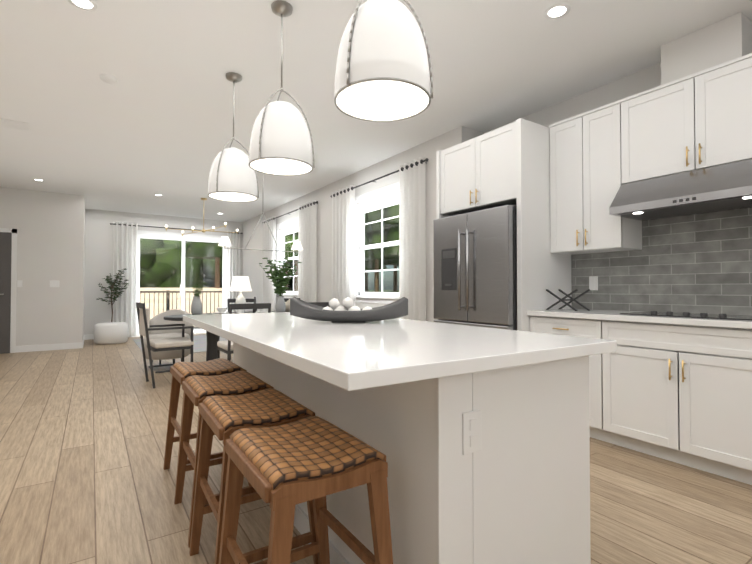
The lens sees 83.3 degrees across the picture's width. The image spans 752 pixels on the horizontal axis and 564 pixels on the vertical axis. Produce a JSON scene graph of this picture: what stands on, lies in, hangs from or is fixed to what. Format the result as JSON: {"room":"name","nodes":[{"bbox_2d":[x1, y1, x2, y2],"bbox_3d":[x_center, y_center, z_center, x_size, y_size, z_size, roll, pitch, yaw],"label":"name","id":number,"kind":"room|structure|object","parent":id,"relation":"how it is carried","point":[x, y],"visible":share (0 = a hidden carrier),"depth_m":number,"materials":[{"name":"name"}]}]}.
{"room":"kitchen","nodes":[
{"label":"kitchen","id":0,"kind":"room"},
{"bbox_2d":[0,187,83,345],"bbox_3d":[-6.699,-0.204,7.018,3.030,2.820,0.150,1,-1,-34],"label":"wall","id":1,"kind":"structure","parent":0,"point":[49,227],"depth_m":7.51,"materials":[{"name":"paint"}]},
{"bbox_2d":[0,228,16,353],"bbox_3d":[-6.572,0.144,6.939,1.020,2.120,0.105,1,-1,-34],"label":"hall door","id":2,"kind":"structure","parent":1,"relation":"in","point":[8,261],"depth_m":7.18,"materials":[{"name":"grey wood"}]},
{"bbox_2d":[17,280,22,286],"bbox_3d":[-6.139,0.030,7.292,0.070,0.120,0.011,1,-1,-34],"label":"switch plate","id":3,"kind":"object","parent":1,"relation":"attached to","point":[19,283],"visible":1,"depth_m":7.29,"materials":[{"name":"white plastic"}]},
{"bbox_2d":[16,342,82,352],"bbox_3d":[-5.786,1.159,7.511,0.940,0.110,0.014,1,-1,-34],"label":"baseboard","id":4,"kind":"structure","parent":1,"relation":"attached to","point":[45,347],"depth_m":7.49,"materials":[{"name":"white wood"}]},
{"bbox_2d":[49,281,58,286],"bbox_3d":[-5.745,0.034,7.557,0.140,0.120,0.011,1,-1,-34],"label":"switch plate","id":5,"kind":"object","parent":1,"relation":"attached to","point":[54,283],"visible":1,"depth_m":7.55,"materials":[{"name":"white plastic"}]},
{"bbox_2d":[84,209,242,334],"bbox_3d":[-4.970,-0.156,10.047,3.520,2.820,0.150,1,-1,-34],"label":"wall","id":6,"kind":"structure","parent":0,"point":[98,266],"depth_m":9.30,"materials":[{"name":"paint"}]},
{"bbox_2d":[85,334,93,339],"bbox_3d":[-5.883,1.188,9.313,0.850,0.110,0.014,1,-1,-34],"label":"baseboard","id":7,"kind":"structure","parent":6,"relation":"attached to","point":[89,336],"depth_m":9.11,"materials":[{"name":"white wood"}]},
{"bbox_2d":[110,222,242,336],"bbox_3d":[-4.652,-0.040,10.092,2.898,2.550,0.108,1,-1,-34],"label":"door curtain","id":8,"kind":"object","parent":6,"relation":"attached to","point":[125,245],"visible":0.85,"depth_m":9.49,"materials":[{"name":"fabric"}]},
{"bbox_2d":[133,230,226,336],"bbox_3d":[-4.654,0.042,10.219,2.200,2.430,0.112,1,-1,-34],"label":"door","id":9,"kind":"structure","parent":6,"relation":"in","point":[167,236],"depth_m":10.21,"materials":[{"name":"glass"}]},
{"bbox_2d":[242,129,454,321],"bbox_3d":[-1.288,-0.191,7.860,0.150,2.820,7.890,1,-1,-34],"label":"wall","id":10,"kind":"structure","parent":0,"point":[252,269],"depth_m":6.91,"materials":[{"name":"paint"}]},
{"bbox_2d":[276,217,297,297],"bbox_3d":[-1.657,-0.446,8.333,0.160,1.555,1.480,1,-1,-34],"label":"window","id":11,"kind":"structure","parent":10,"relation":"in","point":[286,228],"depth_m":8.52,"materials":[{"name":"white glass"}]},
{"bbox_2d":[262,200,317,310],"bbox_3d":[-1.736,-0.089,8.274,0.108,2.590,2.740,1,-1,-34],"label":"window curtain","id":12,"kind":"object","parent":10,"relation":"attached to","point":[307,254],"visible":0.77,"depth_m":7.60,"materials":[{"name":"fabric"}]},
{"bbox_2d":[355,182,398,303],"bbox_3d":[0.055,-0.487,5.785,0.160,1.555,1.340,1,-1,-34],"label":"window","id":13,"kind":"structure","parent":10,"relation":"in","point":[389,197],"depth_m":5.95,"materials":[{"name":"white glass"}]},
{"bbox_2d":[330,157,428,320],"bbox_3d":[-0.045,-0.130,5.760,0.108,2.590,2.340,1,-1,-34],"label":"window curtain","id":14,"kind":"object","parent":10,"relation":"attached to","point":[412,234],"visible":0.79,"depth_m":5.11,"materials":[{"name":"fabric"}]},
{"bbox_2d":[0,333,751,563],"bbox_3d":[-2.184,1.201,3.614,7.050,0.100,13.900,1,-1,-34],"label":"floor","id":15,"kind":"structure","parent":0,"point":[86,477],"depth_m":2.31,"materials":[{"name":"brown wood"}]},
{"bbox_2d":[93,322,127,344],"bbox_3d":[-5.344,1.025,8.541,0.600,0.410,0.600,1,-1,-34],"label":"planter","id":16,"kind":"object","parent":15,"relation":"on","point":[110,333],"visible":1,"depth_m":8.31,"materials":[{"name":"ceramic"}]},
{"bbox_2d":[96,269,128,321],"bbox_3d":[-5.625,0.471,9.044,0.606,1.534,0.590,1,-1,-34],"label":"plant","id":17,"kind":"object","parent":16,"relation":"in","point":[111,287],"visible":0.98,"depth_m":9.02,"materials":[{"name":"green plant"}]},
{"bbox_2d":[136,302,193,387],"bbox_3d":[-2.454,0.705,4.918,0.542,0.936,0.450,1,-1,-37],"label":"dining chair","id":18,"kind":"object","parent":15,"relation":"on","point":[182,343],"visible":0.96,"depth_m":4.80,"materials":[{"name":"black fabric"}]},
{"bbox_2d":[143,309,192,364],"bbox_3d":[-2.937,0.795,5.965,0.630,0.792,0.635,0,-1,-5],"label":"armchair","id":19,"kind":"object","parent":15,"relation":"on","point":[158,319],"visible":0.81,"depth_m":6.02,"materials":[{"name":"beige fabric"}]},
{"bbox_2d":[133,335,226,352],"bbox_3d":[-3.521,1.224,8.559,2.250,0.012,2.700,1,-1,-34],"label":"rug","id":20,"kind":"object","parent":15,"relation":"on","point":[200,343],"visible":0.19,"depth_m":8.52,"materials":[{"name":"grey fabric"}]},
{"bbox_2d":[163,358,247,480],"bbox_3d":[-0.999,0.810,2.504,0.408,0.647,0.446,1,-1,-34],"label":"bar stool","id":21,"kind":"object","parent":15,"relation":"on","point":[180,372],"visible":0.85,"depth_m":2.53,"materials":[{"name":"leather"}]},
{"bbox_2d":[174,370,273,547],"bbox_3d":[-0.739,0.803,2.088,0.408,0.647,0.446,1,-1,-33],"label":"bar stool","id":22,"kind":"object","parent":15,"relation":"on","point":[197,389],"visible":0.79,"depth_m":2.06,"materials":[{"name":"leather"}]},
{"bbox_2d":[164,311,285,360],"bbox_3d":[-1.617,0.804,5.689,2.240,0.760,1.120,1,-1,-34],"label":"dining table","id":23,"kind":"object","parent":15,"relation":"on","point":[212,341],"visible":0.12,"depth_m":5.31,"materials":[{"name":"black wood"}]},
{"bbox_2d":[191,280,206,314],"bbox_3d":[-2.261,0.199,5.429,0.211,0.443,0.190,1,-1,-34],"label":"vase","id":24,"kind":"object","parent":23,"relation":"on","point":[196,306],"visible":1,"depth_m":5.38,"materials":[{"name":"grey ceramic"}]},
{"bbox_2d":[230,276,251,313],"bbox_3d":[-1.833,0.175,5.734,0.290,0.500,0.290,1,-1,-34],"label":"table lamp","id":25,"kind":"object","parent":23,"relation":"on","point":[240,283],"visible":1,"depth_m":5.66,"materials":[{"name":"white fabric"}]},
{"bbox_2d":[212,297,289,313],"bbox_3d":[-1.580,0.313,5.629,1.235,0.220,0.617,1,-1,-34],"label":"tableware","id":26,"kind":"object","parent":23,"relation":"on","point":[221,310],"visible":0.65,"depth_m":5.43,"materials":[{"name":"white ceramic"}]},
{"bbox_2d":[258,258,301,311],"bbox_3d":[-1.263,0.052,5.750,0.574,0.747,0.592,1,-1,-34],"label":"vase","id":27,"kind":"object","parent":23,"relation":"on","point":[279,281],"visible":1,"depth_m":5.72,"materials":[{"name":"green plant"}]},
{"bbox_2d":[227,299,253,359],"bbox_3d":[-1.992,0.731,6.517,0.450,0.936,0.542,1,-1,-34],"label":"dining chair","id":28,"kind":"object","parent":15,"relation":"on","point":[229,301],"visible":0.08,"depth_m":6.64,"materials":[{"name":"wood"}]},
{"bbox_2d":[217,303,270,360],"bbox_3d":[-1.488,0.702,4.746,0.450,0.936,0.542,1,-1,-34],"label":"dining chair","id":29,"kind":"object","parent":15,"relation":"on","point":[226,347],"visible":0.35,"depth_m":4.54,"materials":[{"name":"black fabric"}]},
{"bbox_2d":[189,388,317,563],"bbox_3d":[-0.480,0.796,1.672,0.408,0.647,0.446,1,-1,-32],"label":"bar stool","id":30,"kind":"object","parent":15,"relation":"on","point":[224,417],"visible":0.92,"depth_m":1.59,"materials":[{"name":"leather"}]},
{"bbox_2d":[219,416,392,563],"bbox_3d":[-0.221,0.789,1.256,0.408,0.647,0.446,1,-1,-33],"label":"bar stool","id":31,"kind":"object","parent":15,"relation":"on","point":[284,469],"visible":1,"depth_m":1.16,"materials":[{"name":"leather"}]},
{"bbox_2d":[308,302,329,306],"bbox_3d":[-0.795,0.710,5.188,0.450,0.936,0.542,1,-1,-36],"label":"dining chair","id":32,"kind":"object","parent":15,"relation":"on","point":[323,304],"visible":0.02,"depth_m":4.97,"materials":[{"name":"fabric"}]},
{"bbox_2d":[233,344,590,563],"bbox_3d":[-0.110,0.691,2.216,0.727,0.876,2.176,1,-1,-32],"label":"kitchen island","id":33,"kind":"object","parent":15,"relation":"on","point":[478,437],"depth_m":1.30,"materials":[{"name":"white wood"}]},
{"bbox_2d":[183,312,616,391],"bbox_3d":[-0.234,0.231,2.145,1.050,0.038,2.310,1,-1,-32],"label":"island countertop","id":34,"kind":"structure","parent":33,"relation":"on","point":[349,357],"depth_m":1.35,"materials":[{"name":"white stone"}]},
{"bbox_2d":[290,297,407,322],"bbox_3d":[-0.144,0.146,2.254,0.630,0.136,0.230,0,-1,2],"label":"decorative bowl","id":35,"kind":"object","parent":34,"relation":"on","point":[346,312],"visible":1,"depth_m":2.21,"materials":[{"name":"grey ceramic"}]},
{"bbox_2d":[433,200,564,330],"bbox_3d":[1.121,0.267,4.018,0.770,1.780,0.958,1,-1,-34],"label":"tall cabinet","id":36,"kind":"object","parent":15,"relation":"on","point":[493,265],"depth_m":3.60,"materials":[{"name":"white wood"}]},
{"bbox_2d":[433,205,516,329],"bbox_3d":[1.111,0.267,3.983,0.826,1.780,0.910,1,-1,-34],"label":"refrigerator","id":37,"kind":"object","parent":36,"relation":"in","point":[475,253],"depth_m":3.69,"materials":[{"name":"metal"}]},
{"bbox_2d":[525,316,588,337],"bbox_3d":[1.688,0.709,3.352,0.616,0.875,0.649,1,-1,-34],"label":"base cabinet","id":38,"kind":"object","parent":15,"relation":"on","point":[557,325],"depth_m":3.25,"materials":[{"name":"white wood"}]},
{"bbox_2d":[589,320,751,484],"bbox_3d":[2.096,0.700,2.746,0.616,0.875,1.048,1,-1,-34],"label":"base cabinet","id":39,"kind":"object","parent":15,"relation":"on","point":[678,393],"depth_m":2.59,"materials":[{"name":"white wood"}]},
{"bbox_2d":[525,308,751,327],"bbox_3d":[2.538,0.230,2.068,0.646,0.038,3.740,1,-1,-34],"label":"countertop","id":40,"kind":"structure","parent":39,"relation":"on","point":[569,313],"depth_m":2.78,"materials":[{"name":"white stone"}]},
{"bbox_2d":[617,308,751,319],"bbox_3d":[2.098,0.207,2.755,0.440,0.031,0.770,1,-1,-34],"label":"cooktop","id":41,"kind":"object","parent":40,"relation":"in","point":[709,313],"depth_m":2.89,"materials":[{"name":"black glass"}]},
{"bbox_2d":[0,0,751,221],"bbox_3d":[-2.184,-1.729,3.661,7.050,0.120,13.900,1,-1,-34],"label":"ceiling","id":42,"kind":"structure","parent":0,"point":[156,117],"depth_m":3.46,"materials":[{"name":"paint"}]},
{"bbox_2d":[0,118,31,131],"bbox_3d":[-3.746,-1.642,4.381,0.253,0.030,0.289,1,-1,-34],"label":"air vent","id":43,"kind":"object","parent":42,"relation":"attached to","point":[24,126],"depth_m":4.43,"materials":[{"name":"white plastic"}]},
{"bbox_2d":[68,0,96,10],"bbox_3d":[-1.771,-1.684,2.552,0.149,0.004,0.149,1,-1,-43],"label":"recessed light","id":44,"kind":"object","parent":42,"relation":"in","point":[83,4],"depth_m":2.57,"materials":[{"name":"white plastic"}]},
{"bbox_2d":[99,74,116,83],"bbox_3d":[-2.168,-1.657,3.423,0.117,0.030,0.165,1,-1,-34],"label":"ceiling detector","id":45,"kind":"object","parent":42,"relation":"attached to","point":[106,78],"depth_m":3.43,"materials":[{"name":"white plastic"}]},
{"bbox_2d":[165,198,237,235],"bbox_3d":[-3.293,-1.242,8.089,1.349,0.709,0.686,1,-1,-34],"label":"sputnik chandelier","id":46,"kind":"object","parent":42,"relation":"hanging from","point":[203,230],"visible":1,"depth_m":8.07,"materials":[{"name":"gold metal"}]},
{"bbox_2d":[208,72,258,201],"bbox_3d":[-1.156,-1.178,3.432,0.384,0.987,0.392,1,-1,-34],"label":"pendant light","id":47,"kind":"object","parent":42,"relation":"hanging from","point":[233,176],"visible":0.98,"depth_m":3.30,"materials":[{"name":"white fabric"},{"name":"brushed nickel"}]},
{"bbox_2d":[218,212,302,252],"bbox_3d":[-1.542,-1.029,5.768,1.170,1.209,0.170,1,-1,-34],"label":"chandelier","id":48,"kind":"object","parent":42,"relation":"hanging from","point":[225,242],"visible":0.85,"depth_m":5.72,"materials":[{"name":"silver metal"}]},
{"bbox_2d":[249,0,314,175],"bbox_3d":[-0.579,-1.191,2.591,0.384,0.987,0.393,1,-1,-34],"label":"pendant light","id":49,"kind":"object","parent":42,"relation":"hanging from","point":[281,142],"visible":1,"depth_m":2.46,"materials":[{"name":"white fabric"},{"name":"brushed nickel"}]},
{"bbox_2d":[334,0,432,121],"bbox_3d":[0.025,-1.206,1.692,0.385,0.987,0.386,1,-1,-34],"label":"pendant light","id":50,"kind":"object","parent":42,"relation":"hanging from","point":[383,72],"visible":1,"depth_m":1.56,"materials":[{"name":"white fabric"},{"name":"brushed nickel"}]},
{"bbox_2d":[544,3,569,19],"bbox_3d":[1.127,-1.683,2.633,0.149,0.004,0.149,1,-1,-43],"label":"recessed light","id":51,"kind":"object","parent":42,"relation":"in","point":[555,11],"depth_m":2.63,"materials":[{"name":"white plastic"}]},
{"bbox_2d":[455,126,483,144],"bbox_3d":[1.086,-0.243,4.643,0.500,2.820,0.100,1,-1,-34],"label":"wall","id":52,"kind":"structure","parent":0,"point":[463,134],"depth_m":4.53,"materials":[{"name":"paint"}]},
{"bbox_2d":[484,63,660,133],"bbox_3d":[2.902,-0.281,2.255,0.150,2.820,5.930,1,-1,-34],"label":"wall","id":53,"kind":"structure","parent":0,"point":[648,78],"depth_m":3.62,"materials":[{"name":"paint"}]},
{"bbox_2d":[437,118,548,215],"bbox_3d":[1.191,-1.002,4.057,0.686,0.640,0.934,1,-1,-34],"label":"upper cabinet","id":54,"kind":"object","parent":53,"relation":"attached to","point":[507,162],"depth_m":3.68,"materials":[{"name":"white wood"}]},
{"bbox_2d":[545,105,652,255],"bbox_3d":[1.809,-0.802,3.457,0.326,1.100,0.648,1,-1,-34],"label":"upper cabinet","id":55,"kind":"object","parent":53,"relation":"attached to","point":[625,224],"depth_m":3.40,"materials":[{"name":"white wood"}]},
{"bbox_2d":[571,207,751,315],"bbox_3d":[2.804,-0.264,2.255,0.010,0.955,3.740,1,-1,-34],"label":"backsplash","id":56,"kind":"structure","parent":53,"relation":"attached to","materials":[{"name":"tile"}]},
{"bbox_2d":[589,276,597,289],"bbox_3d":[1.865,0.011,3.629,0.009,0.120,0.075,1,-1,-34],"label":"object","id":57,"kind":"structure","parent":56,"relation":"attached to","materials":[{"name":"white plastic"}]},
{"bbox_2d":[605,36,751,219],"bbox_3d":[2.142,-0.925,2.802,0.506,0.875,0.930,1,-1,-34],"label":"upper cabinet","id":58,"kind":"object","parent":53,"relation":"attached to","point":[680,147],"depth_m":2.79,"materials":[{"name":"white wood"}]},
{"bbox_2d":[609,159,751,220],"bbox_3d":[2.140,-0.604,2.796,0.506,0.248,0.920,1,-1,-34],"label":"range hood","id":59,"kind":"object","parent":58,"relation":"attached to","point":[724,187],"depth_m":2.75,"materials":[{"name":"silver metal"}]},
{"bbox_2d":[661,12,751,67],"bbox_3d":[2.250,-1.521,2.885,0.246,0.317,0.450,1,-1,-34],"label":"soffit","id":60,"kind":"object","parent":53,"relation":"attached to","point":[737,26],"depth_m":2.78,"materials":[{"name":"white paint"}]},
{"label":"outside","id":61,"kind":"structure","parent":0,"visible":0},
{"bbox_2d":[139,288,398,326],"bbox_3d":[-14.171,1.490,38.693,260.000,1.950,240.000,1,-1,-34],"label":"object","id":62,"kind":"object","parent":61,"point":[154,313],"depth_m":28.01,"materials":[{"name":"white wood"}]},
{"bbox_2d":[140,290,286,328],"bbox_3d":[-5.319,0.973,11.187,7.008,1.500,2.140,1,-1,-34],"label":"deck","id":63,"kind":"object","parent":62,"relation":"on","point":[168,298],"depth_m":11.99,"materials":[{"name":"wood"}]},
{"bbox_2d":[140,204,398,291],"bbox_3d":[-23.072,-10.445,47.881,66.204,28.852,62.009,1,-1,-34],"label":"trees","id":64,"kind":"object","parent":62,"relation":"on","point":[150,248],"depth_m":45.47,"materials":[{"name":"green plant"}]}
]}

